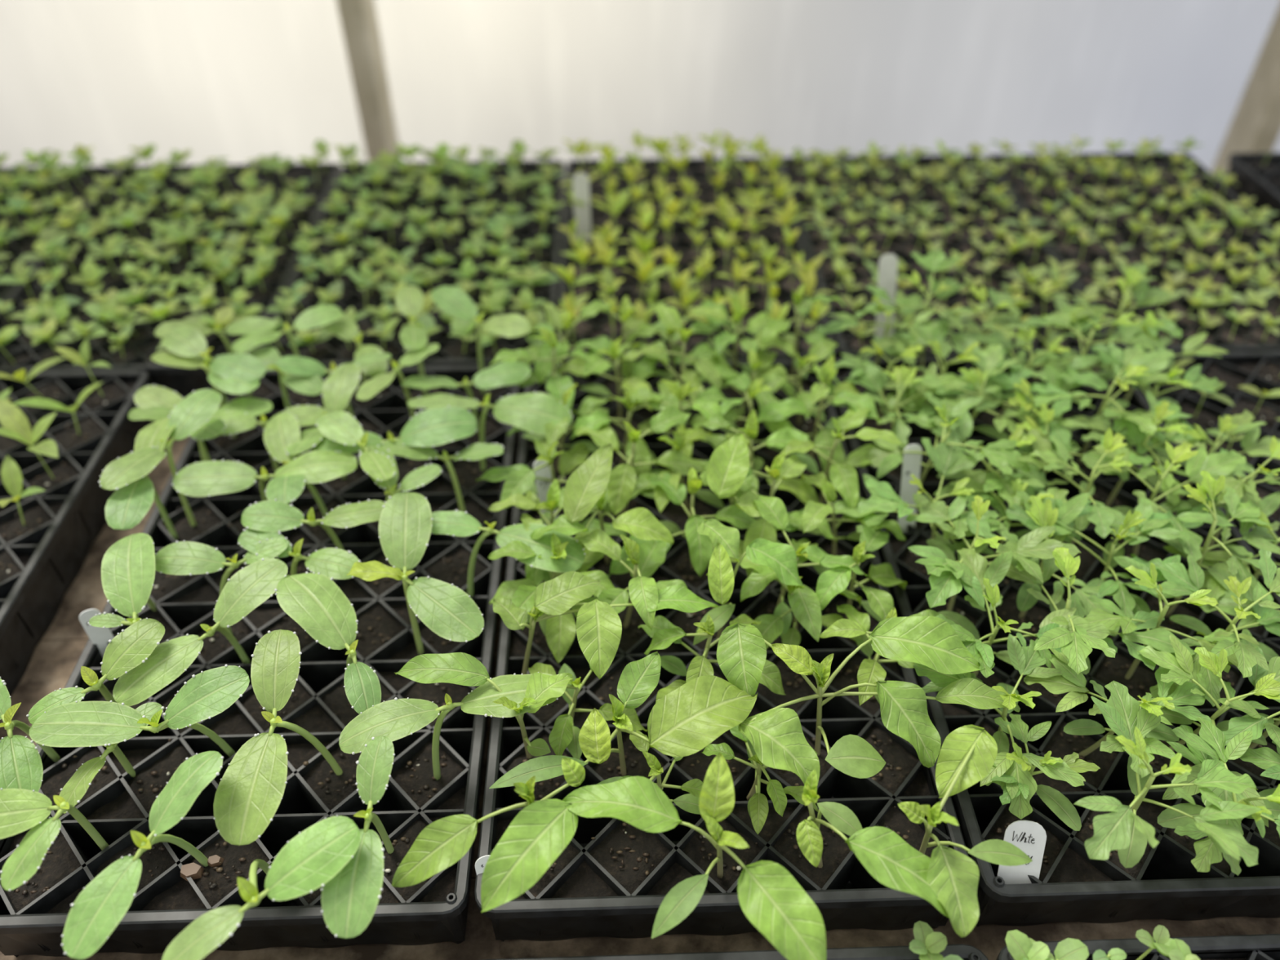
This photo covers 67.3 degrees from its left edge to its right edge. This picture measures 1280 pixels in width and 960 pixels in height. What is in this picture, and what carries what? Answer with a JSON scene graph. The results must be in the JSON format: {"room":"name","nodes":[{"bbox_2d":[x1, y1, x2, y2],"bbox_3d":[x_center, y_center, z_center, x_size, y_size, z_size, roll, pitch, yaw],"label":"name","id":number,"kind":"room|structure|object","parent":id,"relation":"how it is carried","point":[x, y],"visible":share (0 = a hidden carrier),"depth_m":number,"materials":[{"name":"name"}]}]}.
{"room":"greenhouse","nodes":[
{"label":"greenhouse","id":0,"kind":"room"},
{"bbox_2d":[0,0,1279,181],"bbox_3d":[-0.050,-0.977,1.273,10.000,2.500,0.036,-1,42,-1],"label":"wall","id":1,"kind":"structure","parent":0,"point":[238,81],"depth_m":1.56,"materials":[{"name":"white plastic"}]},
{"bbox_3d":[0.035,1.791,0.097,10.000,0.050,5.750,-1,42,-1],"label":"floor","id":2,"kind":"structure","parent":0,"visible":0},
{"bbox_2d":[336,0,400,162],"bbox_3d":[-0.417,-0.905,1.230,0.036,2.450,0.085,-1,42,-1],"label":"post","id":3,"kind":"object","parent":2,"relation":"on","point":[357,18],"visible":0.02,"depth_m":1.46,"materials":[{"name":"grey metal"}]},
{"bbox_2d":[0,173,1279,959],"bbox_3d":[0.038,0.473,0.932,2.600,0.797,1.754,-1,42,-1],"label":"bench","id":4,"kind":"object","parent":2,"relation":"on","point":[53,660],"visible":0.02,"depth_m":0.57,"materials":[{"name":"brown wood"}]},
{"bbox_2d":[0,165,118,302],"bbox_3d":[-0.791,-0.226,1.070,0.276,0.060,0.448,-1,42,-1],"label":"seedling tray","id":5,"kind":"object","parent":4,"relation":"on","point":[17,246],"visible":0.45,"depth_m":1.14,"materials":[{"name":"black plastic"}]},
{"bbox_2d":[0,144,95,272],"bbox_3d":[-0.793,-0.258,1.041,0.293,0.046,0.445,-1,42,-1],"label":"seedlings","id":6,"kind":"object","parent":5,"relation":"on","point":[15,201],"visible":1,"depth_m":1.13,"materials":[{"name":"green plant"}]},
{"bbox_2d":[0,369,155,696],"bbox_3d":[-0.583,0.106,0.699,0.280,0.060,0.555,-1,42,-1],"label":"seedling tray","id":7,"kind":"object","parent":4,"relation":"on","point":[41,558],"visible":0.77,"depth_m":0.78,"materials":[{"name":"black plastic"}]},
{"bbox_2d":[0,337,111,525],"bbox_3d":[-0.581,0.066,0.665,0.298,0.065,0.562,-1,42,-1],"label":"seedlings","id":8,"kind":"object","parent":7,"relation":"on","point":[15,424],"visible":1,"depth_m":0.76,"materials":[{"name":"green plant"}]},
{"bbox_2d":[0,163,341,398],"bbox_3d":[-0.512,-0.232,1.076,0.278,0.060,0.448,-1,42,-1],"label":"seedling tray","id":9,"kind":"object","parent":4,"relation":"on","point":[138,350],"visible":0.41,"depth_m":1.02,"materials":[{"name":"black plastic"}]},
{"bbox_2d":[0,138,333,364],"bbox_3d":[-0.510,-0.264,1.045,0.282,0.050,0.457,-1,42,-1],"label":"seedlings","id":10,"kind":"object","parent":9,"relation":"in","point":[110,306],"visible":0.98,"depth_m":1.01,"materials":[{"name":"green plant"}]},
{"bbox_2d":[0,364,520,957],"bbox_3d":[-0.240,0.086,0.722,0.276,0.060,0.511,-1,42,-1],"label":"seedling tray","id":11,"kind":"object","parent":4,"relation":"on","point":[33,915],"visible":0.35,"depth_m":0.61,"materials":[{"name":"black plastic"}]},
{"bbox_2d":[79,608,114,656],"bbox_3d":[-0.366,0.105,0.651,0.013,0.046,0.005,-21,46,-22],"label":"plant label","id":12,"kind":"object","parent":11,"relation":"in","point":[100,636],"visible":0.44,"depth_m":0.65,"materials":[{"name":"white plastic"}]},
{"bbox_2d":[180,854,224,881],"bbox_3d":[-0.234,0.207,0.551,0.014,0.004,0.059,32,51,31],"label":"chips","id":13,"kind":"object","parent":11,"relation":"in","point":[193,870],"visible":0.67,"depth_m":0.54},
{"bbox_2d":[0,285,586,959],"bbox_3d":[-0.218,0.050,0.665,0.363,0.094,0.570,-1,42,-1],"label":"seedlings","id":14,"kind":"object","parent":11,"relation":"in","point":[332,854],"visible":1,"depth_m":0.59,"materials":[{"name":"green plant"}]},
{"bbox_2d":[257,160,565,394],"bbox_3d":[-0.230,-0.238,1.083,0.282,0.060,0.448,-1,42,-1],"label":"seedling tray","id":15,"kind":"object","parent":4,"relation":"on","point":[335,349],"visible":0.38,"depth_m":1.05,"materials":[{"name":"black plastic"}]},
{"bbox_2d":[266,139,564,355],"bbox_3d":[-0.227,-0.267,1.052,0.290,0.044,0.453,-1,42,-1],"label":"seedlings","id":16,"kind":"object","parent":15,"relation":"on","point":[499,296],"visible":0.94,"depth_m":1.03,"materials":[{"name":"green plant"}]},
{"bbox_2d":[555,157,837,364],"bbox_3d":[0.047,-0.243,1.089,0.269,0.060,0.448,-1,42,-1],"label":"seedling tray","id":17,"kind":"object","parent":4,"relation":"on","point":[681,241],"visible":0.48,"depth_m":1.06,"materials":[{"name":"black plastic"}]},
{"bbox_2d":[572,173,591,241],"bbox_3d":[-0.064,-0.296,1.065,0.018,0.090,0.005,-5,42,-6],"label":"plant label","id":18,"kind":"object","parent":17,"relation":"in","point":[580,181],"visible":0.84,"depth_m":1.06,"materials":[{"name":"white plastic"}]},
{"bbox_2d":[546,129,835,347],"bbox_3d":[0.049,-0.282,1.053,0.293,0.066,0.445,-1,42,-1],"label":"seedlings","id":19,"kind":"object","parent":17,"relation":"on","point":[753,202],"visible":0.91,"depth_m":1.02,"materials":[{"name":"green plant"}]},
{"bbox_2d":[474,359,968,942],"bbox_3d":[0.040,0.080,0.729,0.276,0.060,0.511,-1,42,-1],"label":"seedling tray","id":20,"kind":"object","parent":4,"relation":"on","point":[613,877],"visible":0.33,"depth_m":0.59,"materials":[{"name":"black plastic"}]},
{"bbox_2d":[475,854,489,875],"bbox_3d":[-0.084,0.222,0.535,0.012,0.025,0.014,-13,43,-14],"label":"plant label","id":21,"kind":"object","parent":20,"relation":"in","point":[480,864],"visible":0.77,"depth_m":0.53,"materials":[{"name":"white plastic"}]},
{"bbox_2d":[533,459,558,519],"bbox_3d":[-0.070,0.016,0.730,0.014,0.073,0.016,-17,45,-18],"label":"plant label","id":22,"kind":"object","parent":20,"relation":"in","point":[542,486],"visible":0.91,"depth_m":0.72,"materials":[{"name":"white plastic"}]},
{"bbox_2d":[391,284,1032,959],"bbox_3d":[0.037,0.035,0.668,0.378,0.113,0.596,-1,42,-1],"label":"seedlings","id":23,"kind":"object","parent":20,"relation":"in","point":[686,717],"visible":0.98,"depth_m":0.58,"materials":[{"name":"green plant"}]},
{"bbox_2d":[480,943,988,959],"bbox_3d":[0.050,0.409,0.361,0.276,0.060,0.428,-1,42,-1],"label":"seedling tray","id":24,"kind":"object","parent":4,"relation":"on","point":[966,952],"visible":0.88,"depth_m":0.50,"materials":[{"name":"black plastic"}]},
{"bbox_2d":[909,920,1199,959],"bbox_3d":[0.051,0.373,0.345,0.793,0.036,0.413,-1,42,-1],"label":"seedlings","id":25,"kind":"object","parent":24,"relation":"in","point":[927,943],"visible":1,"depth_m":0.48,"materials":[{"name":"green plant"}]},
{"bbox_2d":[777,154,1117,358],"bbox_3d":[0.317,-0.249,1.095,0.267,0.060,0.448,-1,42,-1],"label":"seedling tray","id":26,"kind":"object","parent":4,"relation":"on","point":[827,277],"visible":0.48,"depth_m":1.08,"materials":[{"name":"black plastic"}]},
{"bbox_2d":[875,253,897,351],"bbox_3d":[0.230,-0.158,0.901,0.018,0.102,0.032,-7,42,-8],"label":"plant label","id":27,"kind":"object","parent":26,"relation":"in","point":[888,263],"visible":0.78,"depth_m":0.89,"materials":[{"name":"white plastic"}]},
{"bbox_2d":[790,139,1114,347],"bbox_3d":[0.323,-0.278,1.069,0.284,0.039,0.452,-1,42,-1],"label":"seedlings","id":28,"kind":"object","parent":26,"relation":"in","point":[1032,237],"visible":0.81,"depth_m":1.07,"materials":[{"name":"green plant"}]},
{"bbox_2d":[830,353,1279,926],"bbox_3d":[0.320,0.074,0.735,0.276,0.060,0.511,-1,42,-1],"label":"seedling tray","id":29,"kind":"object","parent":4,"relation":"on","point":[1071,886],"visible":0.21,"depth_m":0.61,"materials":[{"name":"black plastic"}]},
{"bbox_2d":[897,444,922,531],"bbox_3d":[0.205,0.011,0.731,0.014,0.079,0.025,-5,42,-6],"label":"plant label","id":30,"kind":"object","parent":29,"relation":"in","point":[911,461],"visible":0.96,"depth_m":0.72,"materials":[{"name":"white plastic"}]},
{"bbox_2d":[997,820,1046,884],"bbox_3d":[0.212,0.211,0.534,0.022,0.042,0.024,6,42,6],"label":"plant label","id":31,"kind":"object","parent":29,"relation":"in","point":[1030,837],"visible":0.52,"depth_m":0.53,"materials":[{"name":"white plastic"}]},
{"bbox_2d":[816,248,1279,875],"bbox_3d":[0.317,0.018,0.684,0.358,0.117,0.562,-1,42,-1],"label":"seedlings","id":32,"kind":"object","parent":29,"relation":"in","point":[1228,797],"visible":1,"depth_m":0.64,"materials":[{"name":"green plant"}]},
{"bbox_2d":[986,151,1279,352],"bbox_3d":[0.587,-0.255,1.102,0.268,0.060,0.448,-1,42,-1],"label":"seedling tray","id":33,"kind":"object","parent":4,"relation":"on","point":[1249,337],"visible":0.45,"depth_m":1.08,"materials":[{"name":"black plastic"}]},
{"bbox_2d":[991,134,1279,341],"bbox_3d":[0.584,-0.283,1.073,0.275,0.041,0.441,-1,42,-1],"label":"seedlings","id":34,"kind":"object","parent":33,"relation":"in","point":[1264,275],"visible":0.96,"depth_m":1.06,"materials":[{"name":"green plant"}]},
{"bbox_2d":[996,933,1279,959],"bbox_3d":[0.330,0.404,0.368,0.276,0.060,0.428,-1,42,-1],"label":"seedling tray","id":35,"kind":"object","parent":4,"relation":"on","point":[1267,946],"visible":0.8,"depth_m":0.51,"materials":[{"name":"black plastic"}]},
{"bbox_2d":[1137,350,1279,575],"bbox_3d":[0.600,0.068,0.742,0.276,0.060,0.511,-1,42,-1],"label":"seedling tray","id":36,"kind":"object","parent":4,"relation":"on","point":[1260,370],"visible":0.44,"depth_m":0.87,"materials":[{"name":"black plastic"}]},
{"bbox_2d":[1165,356,1279,452],"bbox_3d":[0.598,0.036,0.718,0.252,0.041,0.476,-1,42,-1],"label":"seedlings","id":37,"kind":"object","parent":36,"relation":"in","point":[1276,393],"visible":0.73,"depth_m":0.83,"materials":[{"name":"green plant"}]},
{"bbox_2d":[1225,152,1279,229],"bbox_3d":[0.909,-0.264,1.112,0.280,0.060,0.430,-1,42,-1],"label":"seedling tray","id":38,"kind":"object","parent":4,"relation":"on","point":[1259,181],"visible":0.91,"depth_m":1.22,"materials":[{"name":"black plastic"}]},
{"bbox_2d":[1262,151,1278,165],"bbox_3d":[0.911,-0.284,1.083,0.234,0.028,0.388,-1,42,-1],"label":"seedlings","id":39,"kind":"object","parent":38,"relation":"on","point":[1268,154],"visible":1,"depth_m":1.22,"materials":[{"name":"green plant"}]},
{"bbox_2d":[1210,4,1279,173],"bbox_3d":[1.012,-0.935,1.263,0.036,2.450,0.085,-1,42,-1],"label":"post","id":40,"kind":"object","parent":2,"relation":"on","point":[1254,126],"visible":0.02,"depth_m":1.55,"materials":[{"name":"grey metal"}]}
]}

